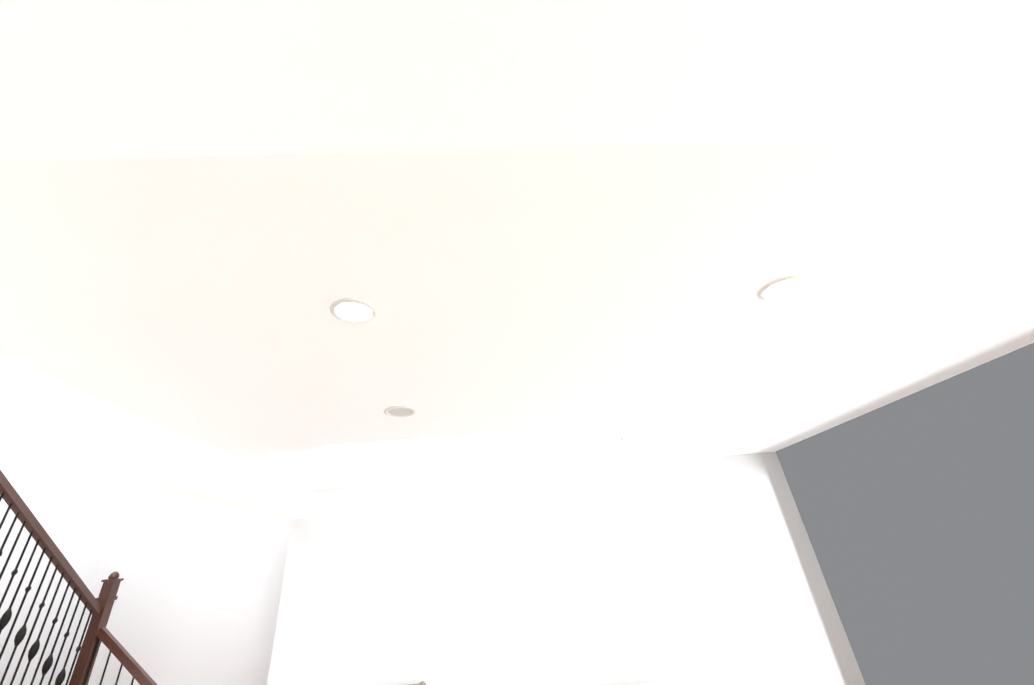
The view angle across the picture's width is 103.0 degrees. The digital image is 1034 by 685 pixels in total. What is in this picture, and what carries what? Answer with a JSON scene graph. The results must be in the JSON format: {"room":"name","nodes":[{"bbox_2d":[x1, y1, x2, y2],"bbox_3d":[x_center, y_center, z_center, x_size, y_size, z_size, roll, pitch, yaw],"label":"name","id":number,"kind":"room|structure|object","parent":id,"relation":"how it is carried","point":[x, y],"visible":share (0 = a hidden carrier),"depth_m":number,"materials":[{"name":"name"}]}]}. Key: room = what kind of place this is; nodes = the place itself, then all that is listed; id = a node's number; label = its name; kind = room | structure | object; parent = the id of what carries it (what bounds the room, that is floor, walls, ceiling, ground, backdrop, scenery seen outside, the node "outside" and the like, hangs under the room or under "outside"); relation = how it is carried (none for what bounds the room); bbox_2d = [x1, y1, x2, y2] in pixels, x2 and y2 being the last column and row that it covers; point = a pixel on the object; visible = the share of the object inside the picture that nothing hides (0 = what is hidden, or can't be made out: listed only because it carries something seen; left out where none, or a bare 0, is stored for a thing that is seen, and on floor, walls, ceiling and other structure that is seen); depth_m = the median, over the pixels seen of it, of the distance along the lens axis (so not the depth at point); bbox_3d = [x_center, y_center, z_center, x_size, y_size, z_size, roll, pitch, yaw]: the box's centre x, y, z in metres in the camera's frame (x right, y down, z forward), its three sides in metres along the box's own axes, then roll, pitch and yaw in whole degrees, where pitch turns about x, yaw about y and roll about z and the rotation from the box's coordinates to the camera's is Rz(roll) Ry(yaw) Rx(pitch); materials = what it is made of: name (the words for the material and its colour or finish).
{"room":"stairwell","nodes":[
{"label":"stairwell","id":0,"kind":"room"},
{"bbox_2d":[0,456,126,684],"bbox_3d":[-5.003,1.468,3.322,0.150,5.600,4.200,-3,-28,-4],"label":"wall","id":1,"kind":"structure","parent":0,"point":[75,514],"depth_m":4.37,"materials":[{"name":"white paint"}]},
{"bbox_2d":[61,485,292,684],"bbox_3d":[-3.881,2.367,5.186,2.550,5.600,0.150,-3,-28,-4],"label":"wall","id":2,"kind":"structure","parent":0,"point":[197,601],"depth_m":4.81,"materials":[{"name":"white paint"}]},
{"bbox_2d":[0,134,1033,490],"bbox_3d":[0.511,0.358,3.111,5.870,0.230,4.730,-3,-28,-4],"label":"ceiling","id":3,"kind":"structure","parent":0,"point":[562,308],"depth_m":1.73,"materials":[{"name":"white paint"}]},
{"bbox_2d":[330,298,376,322],"bbox_3d":[-0.688,-0.130,1.737,0.187,0.012,0.187,-3,-28,-4],"label":"recessed light","id":4,"kind":"object","parent":3,"relation":"in","point":[351,310],"visible":1,"depth_m":1.73,"materials":[{"name":"white"}]},
{"bbox_2d":[384,406,416,416],"bbox_3d":[-0.803,0.479,2.837,0.221,0.012,0.221,-3,-28,-4],"label":"ceiling speaker","id":5,"kind":"object","parent":3,"relation":"attached to","point":[400,411],"visible":1,"depth_m":2.83,"materials":[{"name":"white plastic"}]},
{"bbox_2d":[758,275,803,300],"bbox_3d":[1.203,-0.244,1.877,0.187,0.012,0.187,-3,-28,-4],"label":"recessed light","id":6,"kind":"object","parent":3,"relation":"in","point":[782,287],"visible":1,"depth_m":1.87,"materials":[{"name":"white"}]},
{"bbox_2d":[0,0,1033,519],"bbox_3d":[0.416,0.407,2.869,6.100,0.530,5.100,-3,-28,-4],"label":"ceiling beam","id":7,"kind":"structure","parent":0,"point":[118,78],"depth_m":0.69,"materials":[{"name":"white paint"}]},
{"bbox_2d":[267,452,865,684],"bbox_3d":[0.387,1.954,5.215,6.000,5.600,0.500,-3,-28,-4],"label":"wall","id":8,"kind":"structure","parent":0,"point":[702,571],"depth_m":4.54,"materials":[{"name":"white paint"}]},
{"bbox_3d":[-0.871,3.375,1.648,9.200,0.060,5.900,-3,-28,-4],"label":"floor","id":9,"kind":"structure","parent":0,"visible":0},
{"bbox_2d":[0,470,156,684],"bbox_3d":[-3.682,1.984,3.026,2.367,4.182,4.012,-3,-28,-4],"label":"stair railing","id":10,"kind":"object","parent":9,"relation":"on","point":[99,608],"depth_m":3.50,"materials":[{"name":"brown wood"}]}
]}

